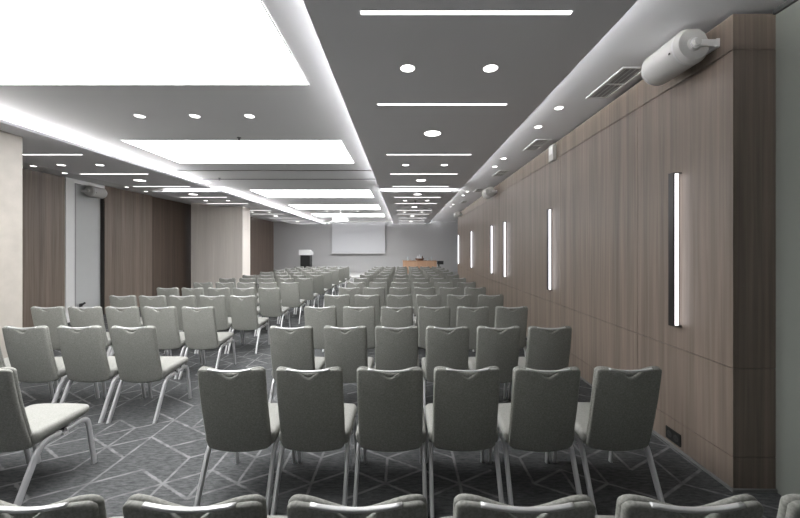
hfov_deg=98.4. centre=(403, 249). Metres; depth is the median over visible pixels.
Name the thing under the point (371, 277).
banquet chair
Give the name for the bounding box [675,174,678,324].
diffuser
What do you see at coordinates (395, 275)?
banquet chair
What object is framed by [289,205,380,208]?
ceiling light panel
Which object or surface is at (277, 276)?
banquet chair
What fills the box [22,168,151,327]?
wall
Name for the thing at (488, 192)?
loudspeaker
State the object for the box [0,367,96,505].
banquet chair
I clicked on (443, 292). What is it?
banquet chair
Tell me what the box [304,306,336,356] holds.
banquet chair
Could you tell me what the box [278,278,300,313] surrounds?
banquet chair
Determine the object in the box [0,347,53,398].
banquet chair
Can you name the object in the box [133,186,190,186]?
recessed light
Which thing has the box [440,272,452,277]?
banquet chair
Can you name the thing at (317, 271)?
banquet chair
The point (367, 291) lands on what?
banquet chair
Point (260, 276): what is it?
banquet chair
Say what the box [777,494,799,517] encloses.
banquet chair
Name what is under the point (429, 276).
banquet chair
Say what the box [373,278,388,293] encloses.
banquet chair
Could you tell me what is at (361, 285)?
banquet chair
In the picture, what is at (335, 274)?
banquet chair
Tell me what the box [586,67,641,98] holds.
ceiling vent
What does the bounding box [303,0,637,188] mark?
ceiling
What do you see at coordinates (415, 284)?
banquet chair
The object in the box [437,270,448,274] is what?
banquet chair
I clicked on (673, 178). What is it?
wall light
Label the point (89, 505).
banquet chair
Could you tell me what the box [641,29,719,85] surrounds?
loudspeaker
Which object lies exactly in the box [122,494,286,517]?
banquet chair
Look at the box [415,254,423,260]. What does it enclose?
centrepiece
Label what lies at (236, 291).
banquet chair
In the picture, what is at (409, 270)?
banquet chair
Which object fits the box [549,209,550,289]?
diffuser
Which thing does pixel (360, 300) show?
banquet chair
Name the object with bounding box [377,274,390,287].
banquet chair
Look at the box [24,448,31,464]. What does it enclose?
banquet chair
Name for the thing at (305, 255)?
lectern
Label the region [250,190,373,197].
ceiling light panel
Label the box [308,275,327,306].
banquet chair
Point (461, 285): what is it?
banquet chair
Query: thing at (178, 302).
banquet chair
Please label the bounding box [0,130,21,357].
wall column
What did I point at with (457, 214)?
loudspeaker
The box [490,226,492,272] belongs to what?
wall light
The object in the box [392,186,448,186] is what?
recessed light
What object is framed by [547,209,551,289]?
wall light
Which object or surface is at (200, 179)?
trim
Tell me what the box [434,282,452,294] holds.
banquet chair
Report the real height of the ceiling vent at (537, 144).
0.010 m
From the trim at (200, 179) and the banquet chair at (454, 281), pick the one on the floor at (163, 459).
the banquet chair at (454, 281)
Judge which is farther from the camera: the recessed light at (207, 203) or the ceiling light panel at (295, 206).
the ceiling light panel at (295, 206)
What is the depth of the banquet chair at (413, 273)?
11.12 m
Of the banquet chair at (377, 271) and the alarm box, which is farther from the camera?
the banquet chair at (377, 271)
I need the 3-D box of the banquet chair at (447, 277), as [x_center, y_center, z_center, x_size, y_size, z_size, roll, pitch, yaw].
[1.382,1.184,10.238,0.462,0.929,0.592,0,0,0]
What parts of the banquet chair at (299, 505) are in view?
handle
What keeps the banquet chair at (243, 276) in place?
on the floor at (163, 459)
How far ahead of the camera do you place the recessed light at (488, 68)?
2.83 m
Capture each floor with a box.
[0,284,781,517]
[257,272,457,283]
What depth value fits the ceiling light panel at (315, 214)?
15.92 m
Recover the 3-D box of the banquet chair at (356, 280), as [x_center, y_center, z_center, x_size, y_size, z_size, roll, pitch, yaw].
[-1.080,1.184,9.082,0.462,0.929,0.591,0,0,0]
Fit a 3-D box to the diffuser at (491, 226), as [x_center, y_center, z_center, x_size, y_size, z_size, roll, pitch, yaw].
[2.275,0.000,8.970,0.032,1.222,0.028,0,0,1]
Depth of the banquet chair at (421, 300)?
5.54 m
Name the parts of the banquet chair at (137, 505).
handle, seat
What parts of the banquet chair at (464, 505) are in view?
handle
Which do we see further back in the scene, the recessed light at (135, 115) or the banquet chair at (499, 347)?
the recessed light at (135, 115)
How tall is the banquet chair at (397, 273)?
0.929 m
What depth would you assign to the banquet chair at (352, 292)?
6.60 m
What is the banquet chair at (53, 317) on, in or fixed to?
on the floor at (163, 459)
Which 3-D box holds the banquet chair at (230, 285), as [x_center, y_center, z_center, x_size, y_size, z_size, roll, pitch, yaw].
[-3.958,1.184,7.875,0.462,0.929,0.591,0,0,0]
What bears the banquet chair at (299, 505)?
on the floor at (163, 459)
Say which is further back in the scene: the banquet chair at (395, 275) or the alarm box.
the banquet chair at (395, 275)
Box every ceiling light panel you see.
[0,0,309,84]
[120,140,353,162]
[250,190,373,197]
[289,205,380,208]
[311,213,384,216]
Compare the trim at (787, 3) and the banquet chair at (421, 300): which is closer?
the trim at (787, 3)
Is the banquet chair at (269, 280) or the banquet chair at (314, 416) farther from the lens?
the banquet chair at (269, 280)
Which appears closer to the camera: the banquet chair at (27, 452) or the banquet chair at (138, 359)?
the banquet chair at (27, 452)
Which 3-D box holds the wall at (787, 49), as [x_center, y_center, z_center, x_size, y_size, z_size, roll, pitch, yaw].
[2.575,0.026,-0.490,0.120,3.228,6.220,0,0,0]
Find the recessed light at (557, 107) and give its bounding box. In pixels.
[554,106,563,109]
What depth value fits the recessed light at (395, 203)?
11.13 m
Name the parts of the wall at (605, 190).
panel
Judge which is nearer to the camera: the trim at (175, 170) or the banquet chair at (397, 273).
the trim at (175, 170)
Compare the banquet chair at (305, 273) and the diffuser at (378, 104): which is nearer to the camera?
the diffuser at (378, 104)
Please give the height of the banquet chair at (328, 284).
0.929 m
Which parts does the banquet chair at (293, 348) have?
leg, handle, backrest, seat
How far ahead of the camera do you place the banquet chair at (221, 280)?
8.73 m
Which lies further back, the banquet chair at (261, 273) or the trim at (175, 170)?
the banquet chair at (261, 273)
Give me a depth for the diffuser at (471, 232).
11.83 m
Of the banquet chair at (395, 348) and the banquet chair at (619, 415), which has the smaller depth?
the banquet chair at (619, 415)
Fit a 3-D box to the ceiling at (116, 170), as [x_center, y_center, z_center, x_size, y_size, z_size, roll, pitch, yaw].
[-5.617,-1.556,2.425,1.805,0.133,12.010,0,0,0]
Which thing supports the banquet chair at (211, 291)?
on the floor at (163, 459)
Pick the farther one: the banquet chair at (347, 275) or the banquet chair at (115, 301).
the banquet chair at (347, 275)
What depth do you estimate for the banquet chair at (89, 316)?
4.38 m
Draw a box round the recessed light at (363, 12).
[360,10,573,14]
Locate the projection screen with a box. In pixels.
[331,221,385,253]
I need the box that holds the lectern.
[299,250,312,267]
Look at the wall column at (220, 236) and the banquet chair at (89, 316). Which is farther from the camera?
the wall column at (220, 236)
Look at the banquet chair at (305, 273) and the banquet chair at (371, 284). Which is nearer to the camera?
the banquet chair at (371, 284)
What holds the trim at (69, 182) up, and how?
attached to the wall at (43, 194)
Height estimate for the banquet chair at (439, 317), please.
0.929 m
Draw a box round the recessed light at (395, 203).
[395,203,436,203]
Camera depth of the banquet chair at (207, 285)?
7.61 m
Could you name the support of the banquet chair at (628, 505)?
on the floor at (163, 459)
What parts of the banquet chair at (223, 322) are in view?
backrest, leg, seat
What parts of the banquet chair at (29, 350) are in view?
handle, backrest, leg, leg, seat, leg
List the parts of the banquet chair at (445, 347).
leg, seat, backrest, handle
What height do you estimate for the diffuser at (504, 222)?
1.222 m
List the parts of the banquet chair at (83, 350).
leg, handle, backrest, leg, leg, seat, leg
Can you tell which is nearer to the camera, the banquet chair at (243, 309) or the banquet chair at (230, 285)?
the banquet chair at (243, 309)
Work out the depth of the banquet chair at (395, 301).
5.53 m
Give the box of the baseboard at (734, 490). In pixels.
[526,336,777,492]
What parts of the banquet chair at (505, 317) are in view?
backrest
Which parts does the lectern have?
panel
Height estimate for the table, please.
0.735 m
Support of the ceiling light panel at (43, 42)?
attached to the ceiling at (96, 117)
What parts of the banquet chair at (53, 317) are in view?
backrest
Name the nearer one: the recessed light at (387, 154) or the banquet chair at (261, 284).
the recessed light at (387, 154)
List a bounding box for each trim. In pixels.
[65,177,104,322]
[75,183,75,306]
[100,198,103,314]
[175,170,371,170]
[200,179,375,179]
[773,0,797,14]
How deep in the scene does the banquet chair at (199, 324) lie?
4.41 m
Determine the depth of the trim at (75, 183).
7.91 m
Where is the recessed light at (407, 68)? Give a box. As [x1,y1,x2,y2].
[399,63,415,72]
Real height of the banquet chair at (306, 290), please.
0.929 m
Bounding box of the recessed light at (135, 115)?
[133,114,145,117]
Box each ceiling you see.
[0,0,786,220]
[0,119,210,188]
[152,189,321,223]
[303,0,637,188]
[381,189,457,223]
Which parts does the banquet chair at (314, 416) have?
leg, leg, handle, backrest, seat, leg, leg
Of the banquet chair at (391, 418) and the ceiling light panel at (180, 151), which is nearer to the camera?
the banquet chair at (391, 418)
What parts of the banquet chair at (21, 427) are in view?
backrest, leg, leg, seat, leg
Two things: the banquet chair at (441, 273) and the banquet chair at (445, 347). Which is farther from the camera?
the banquet chair at (441, 273)
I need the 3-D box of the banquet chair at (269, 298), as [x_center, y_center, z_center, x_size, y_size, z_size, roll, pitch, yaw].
[-2.561,1.184,6.806,0.462,0.929,0.592,0,0,0]
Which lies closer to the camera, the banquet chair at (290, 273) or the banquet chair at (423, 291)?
the banquet chair at (423, 291)
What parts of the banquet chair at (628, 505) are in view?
seat, handle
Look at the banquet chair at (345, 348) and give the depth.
3.27 m
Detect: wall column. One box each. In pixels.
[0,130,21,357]
[191,203,249,287]
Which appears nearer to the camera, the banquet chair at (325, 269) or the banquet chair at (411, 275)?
the banquet chair at (411, 275)
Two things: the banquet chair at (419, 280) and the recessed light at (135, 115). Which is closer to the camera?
the recessed light at (135, 115)
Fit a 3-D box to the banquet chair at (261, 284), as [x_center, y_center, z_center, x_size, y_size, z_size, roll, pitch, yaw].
[-3.010,1.184,7.886,0.462,0.929,0.591,0,0,0]
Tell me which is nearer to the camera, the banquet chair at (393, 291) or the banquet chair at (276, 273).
the banquet chair at (393, 291)
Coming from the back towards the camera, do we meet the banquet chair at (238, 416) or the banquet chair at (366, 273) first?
the banquet chair at (366, 273)
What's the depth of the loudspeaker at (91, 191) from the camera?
8.25 m
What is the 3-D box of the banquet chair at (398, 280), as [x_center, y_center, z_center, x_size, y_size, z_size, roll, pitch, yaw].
[-0.082,1.184,9.078,0.462,0.929,0.591,0,0,0]
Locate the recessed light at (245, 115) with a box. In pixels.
[244,114,254,117]
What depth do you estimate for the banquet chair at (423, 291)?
6.62 m
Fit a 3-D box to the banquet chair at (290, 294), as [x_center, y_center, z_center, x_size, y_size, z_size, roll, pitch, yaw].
[-2.531,1.184,7.883,0.462,0.929,0.591,0,0,0]
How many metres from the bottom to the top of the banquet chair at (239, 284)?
0.929 m
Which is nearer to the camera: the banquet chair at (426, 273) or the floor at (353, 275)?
the banquet chair at (426, 273)
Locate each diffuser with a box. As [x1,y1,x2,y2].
[378,104,506,104]
[471,232,471,266]
[491,226,491,272]
[504,222,504,276]
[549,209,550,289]
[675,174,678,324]
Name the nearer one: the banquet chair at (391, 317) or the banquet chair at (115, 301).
the banquet chair at (391, 317)
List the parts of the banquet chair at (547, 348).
leg, seat, backrest, handle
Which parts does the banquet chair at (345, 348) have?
handle, backrest, seat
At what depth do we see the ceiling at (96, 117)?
4.21 m
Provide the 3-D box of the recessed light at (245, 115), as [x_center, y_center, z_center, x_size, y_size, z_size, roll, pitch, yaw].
[-1.876,-1.620,4.190,0.130,0.006,0.130,0,0,0]
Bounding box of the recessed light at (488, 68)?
[482,63,498,72]
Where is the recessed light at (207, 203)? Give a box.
[207,203,247,203]
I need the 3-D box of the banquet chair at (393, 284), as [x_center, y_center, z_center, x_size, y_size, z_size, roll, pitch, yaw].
[-0.082,1.184,7.930,0.462,0.929,0.591,0,0,0]
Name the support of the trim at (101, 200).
attached to the wall at (43, 194)
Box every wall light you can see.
[470,231,472,267]
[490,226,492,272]
[503,222,505,276]
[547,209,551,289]
[668,172,681,326]
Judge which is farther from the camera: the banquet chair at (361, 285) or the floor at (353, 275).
the floor at (353, 275)
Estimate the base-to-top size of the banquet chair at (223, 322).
0.929 m
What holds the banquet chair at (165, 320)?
on the floor at (163, 459)
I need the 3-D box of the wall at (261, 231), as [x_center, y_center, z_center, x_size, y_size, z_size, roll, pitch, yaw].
[-7.600,0.016,16.260,0.100,3.248,7.416,0,0,0]
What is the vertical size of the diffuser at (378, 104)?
0.006 m
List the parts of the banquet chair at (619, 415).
leg, leg, leg, seat, backrest, handle, leg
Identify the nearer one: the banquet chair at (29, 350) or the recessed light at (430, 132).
the banquet chair at (29, 350)
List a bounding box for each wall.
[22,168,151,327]
[152,197,190,295]
[250,217,273,274]
[273,221,457,271]
[458,14,775,488]
[774,0,799,495]
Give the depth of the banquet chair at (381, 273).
11.13 m
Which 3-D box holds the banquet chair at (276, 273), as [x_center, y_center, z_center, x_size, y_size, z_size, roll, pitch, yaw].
[-3.978,1.184,11.417,0.462,0.929,0.591,0,0,0]
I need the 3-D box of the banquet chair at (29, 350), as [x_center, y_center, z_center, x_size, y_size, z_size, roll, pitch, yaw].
[-3.592,1.184,3.526,0.462,0.929,0.591,0,0,0]
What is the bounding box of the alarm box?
[549,144,556,162]
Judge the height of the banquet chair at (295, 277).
0.929 m
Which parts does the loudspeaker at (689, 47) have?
knob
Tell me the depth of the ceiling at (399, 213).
11.42 m
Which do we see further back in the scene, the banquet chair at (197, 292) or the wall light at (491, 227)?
the wall light at (491, 227)
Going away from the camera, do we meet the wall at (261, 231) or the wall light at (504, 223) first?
the wall light at (504, 223)
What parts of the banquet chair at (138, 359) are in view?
leg, handle, backrest, leg, leg, seat, leg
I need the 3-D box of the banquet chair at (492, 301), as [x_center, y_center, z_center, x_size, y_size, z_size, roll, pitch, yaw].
[1.395,1.184,5.800,0.462,0.929,0.591,0,0,0]
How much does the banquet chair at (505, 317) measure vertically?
0.929 m
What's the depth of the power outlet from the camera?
2.85 m
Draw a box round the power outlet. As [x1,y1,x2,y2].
[666,425,680,446]
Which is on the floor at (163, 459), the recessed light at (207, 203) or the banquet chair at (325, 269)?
the banquet chair at (325, 269)
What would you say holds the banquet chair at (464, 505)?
on the floor at (163, 459)
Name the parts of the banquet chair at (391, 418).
leg, leg, handle, backrest, seat, leg, leg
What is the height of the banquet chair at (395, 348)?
0.929 m
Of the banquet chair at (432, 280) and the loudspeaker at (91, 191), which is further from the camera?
the banquet chair at (432, 280)
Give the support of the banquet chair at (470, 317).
on the floor at (163, 459)
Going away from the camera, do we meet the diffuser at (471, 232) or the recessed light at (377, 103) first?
the recessed light at (377, 103)
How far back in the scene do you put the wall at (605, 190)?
2.81 m
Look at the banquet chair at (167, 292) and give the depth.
6.54 m
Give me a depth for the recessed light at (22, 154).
5.39 m
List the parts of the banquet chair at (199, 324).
leg, backrest, leg, leg, seat, leg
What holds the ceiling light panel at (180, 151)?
attached to the ceiling at (96, 117)
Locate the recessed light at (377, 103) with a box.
[377,103,507,104]
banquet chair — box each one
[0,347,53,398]
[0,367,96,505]
[0,494,123,517]
[2,325,99,402]
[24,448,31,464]
[31,306,67,378]
[57,325,145,422]
[68,306,112,355]
[105,306,167,355]
[106,325,191,423]
[107,295,143,352]
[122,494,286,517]
[139,295,166,353]
[143,306,202,378]
[157,287,180,331]
[168,295,196,353]
[178,306,235,378]
[180,287,203,331]
[193,282,212,295]
[194,366,295,514]
[196,295,242,353]
[208,287,231,330]
[215,282,234,295]
[219,278,235,286]
[227,295,269,353]
[233,287,266,335]
[237,282,259,315]
[239,278,258,306]
[242,275,257,292]
[256,287,290,335]
[258,278,274,283]
[259,275,273,278]
[259,282,286,323]
[260,272,272,274]
[269,326,325,402]
[270,366,356,514]
[275,272,287,281]
[276,275,289,284]
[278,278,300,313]
[279,282,305,323]
[287,494,426,517]
[289,272,301,277]
[292,275,312,305]
[295,278,318,313]
[304,272,321,299]
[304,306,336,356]
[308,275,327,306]
[313,270,328,293]
[318,272,335,298]
[322,268,335,289]
[322,294,349,351]
[324,325,373,382]
[326,270,341,294]
[333,268,346,290]
[339,287,359,306]
[340,266,351,283]
[343,306,374,348]
[347,282,365,294]
[353,366,427,517]
[354,278,369,287]
[354,294,380,326]
[360,274,373,281]
[363,287,384,315]
[365,272,376,277]
[368,270,379,274]
[369,282,387,305]
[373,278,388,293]
[374,326,419,369]
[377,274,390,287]
[380,272,392,281]
[381,306,412,327]
[387,294,413,324]
[389,287,410,294]
[391,282,409,287]
[393,278,408,282]
[394,274,407,277]
[395,272,407,275]
[409,270,420,282]
[410,272,422,275]
[410,274,424,292]
[411,278,427,298]
[412,282,430,306]
[413,287,434,325]
[414,294,440,326]
[418,306,449,348]
[421,326,468,416]
[425,272,436,277]
[425,366,503,517]
[427,274,440,281]
[430,278,445,286]
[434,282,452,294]
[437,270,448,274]
[439,287,459,306]
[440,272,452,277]
[441,494,595,517]
[445,274,458,282]
[447,294,473,351]
[450,278,465,287]
[456,306,488,349]
[457,282,475,294]
[464,287,485,307]
[468,326,520,398]
[478,294,503,327]
[489,366,581,505]
[494,306,527,356]
[508,326,571,398]
[553,366,664,514]
[595,494,763,517]
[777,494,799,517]
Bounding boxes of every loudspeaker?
[81,186,106,198]
[454,211,461,217]
[482,187,496,198]
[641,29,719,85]
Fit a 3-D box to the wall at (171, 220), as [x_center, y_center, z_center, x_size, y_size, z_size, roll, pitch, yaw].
[-7.690,0.016,11.440,0.100,3.248,2.196,0,0,0]
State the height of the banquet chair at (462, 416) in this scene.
0.929 m
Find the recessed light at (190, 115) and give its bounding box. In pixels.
[189,114,200,117]
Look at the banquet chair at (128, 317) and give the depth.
4.38 m
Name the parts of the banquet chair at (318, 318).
backrest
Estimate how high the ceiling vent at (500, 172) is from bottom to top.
0.010 m
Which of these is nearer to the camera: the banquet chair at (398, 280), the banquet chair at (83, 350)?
the banquet chair at (83, 350)
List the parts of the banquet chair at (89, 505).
handle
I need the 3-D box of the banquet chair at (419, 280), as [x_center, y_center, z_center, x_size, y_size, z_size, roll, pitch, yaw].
[0.400,1.184,9.079,0.462,0.929,0.592,0,0,0]
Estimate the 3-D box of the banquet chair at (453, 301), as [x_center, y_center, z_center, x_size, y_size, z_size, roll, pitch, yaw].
[0.898,1.184,5.809,0.462,0.929,0.591,0,0,0]
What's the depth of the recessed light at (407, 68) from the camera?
2.83 m
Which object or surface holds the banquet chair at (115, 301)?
on the floor at (163, 459)
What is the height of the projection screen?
1.862 m
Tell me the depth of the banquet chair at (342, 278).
13.54 m
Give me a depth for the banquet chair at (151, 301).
5.43 m
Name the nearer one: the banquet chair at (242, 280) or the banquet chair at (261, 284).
the banquet chair at (261, 284)
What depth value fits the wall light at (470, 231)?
11.83 m
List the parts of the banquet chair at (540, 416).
leg, leg, seat, backrest, leg, handle, leg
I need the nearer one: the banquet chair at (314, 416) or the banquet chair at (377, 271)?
the banquet chair at (314, 416)
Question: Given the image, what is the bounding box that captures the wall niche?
[76,184,99,307]
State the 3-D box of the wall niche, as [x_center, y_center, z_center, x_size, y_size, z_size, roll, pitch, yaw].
[-7.695,0.060,8.315,0.090,3.160,0.770,0,0,0]
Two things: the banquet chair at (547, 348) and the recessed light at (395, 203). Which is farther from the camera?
the recessed light at (395, 203)
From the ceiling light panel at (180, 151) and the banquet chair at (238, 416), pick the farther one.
the ceiling light panel at (180, 151)
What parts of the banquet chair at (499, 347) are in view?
seat, backrest, handle, leg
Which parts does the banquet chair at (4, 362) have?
backrest, seat, leg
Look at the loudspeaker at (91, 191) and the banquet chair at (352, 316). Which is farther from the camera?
the loudspeaker at (91, 191)
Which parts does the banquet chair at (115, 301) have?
backrest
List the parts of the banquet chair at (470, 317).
backrest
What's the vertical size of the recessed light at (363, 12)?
0.006 m
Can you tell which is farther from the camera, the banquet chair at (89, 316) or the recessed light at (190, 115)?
the banquet chair at (89, 316)
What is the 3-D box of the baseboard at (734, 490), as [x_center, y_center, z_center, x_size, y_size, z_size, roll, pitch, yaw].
[2.452,1.629,8.880,0.298,0.022,13.112,0,0,1]
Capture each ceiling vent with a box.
[493,170,510,175]
[523,139,551,150]
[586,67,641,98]
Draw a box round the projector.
[332,210,347,222]
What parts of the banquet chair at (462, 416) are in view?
leg, leg, seat, backrest, handle, leg, leg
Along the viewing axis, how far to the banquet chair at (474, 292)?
6.61 m
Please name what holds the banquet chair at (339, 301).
on the floor at (163, 459)
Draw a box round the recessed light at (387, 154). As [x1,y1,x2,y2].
[387,154,470,154]
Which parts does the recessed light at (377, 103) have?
frame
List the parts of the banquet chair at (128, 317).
backrest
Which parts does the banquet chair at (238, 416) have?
leg, handle, backrest, leg, seat, leg, leg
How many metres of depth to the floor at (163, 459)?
2.58 m
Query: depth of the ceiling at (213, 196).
11.18 m
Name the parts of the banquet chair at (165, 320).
backrest, leg, seat, leg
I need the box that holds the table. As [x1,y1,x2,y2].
[403,260,436,271]
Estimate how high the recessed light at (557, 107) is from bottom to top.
0.006 m
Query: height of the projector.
0.507 m
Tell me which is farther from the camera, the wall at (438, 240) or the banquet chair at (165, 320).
the wall at (438, 240)
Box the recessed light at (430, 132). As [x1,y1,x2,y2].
[424,130,440,135]
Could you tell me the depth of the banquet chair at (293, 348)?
3.27 m
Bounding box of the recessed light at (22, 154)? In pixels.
[22,154,81,154]
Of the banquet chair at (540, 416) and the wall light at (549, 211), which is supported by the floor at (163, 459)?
the banquet chair at (540, 416)
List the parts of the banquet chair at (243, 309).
leg, backrest, leg, seat, leg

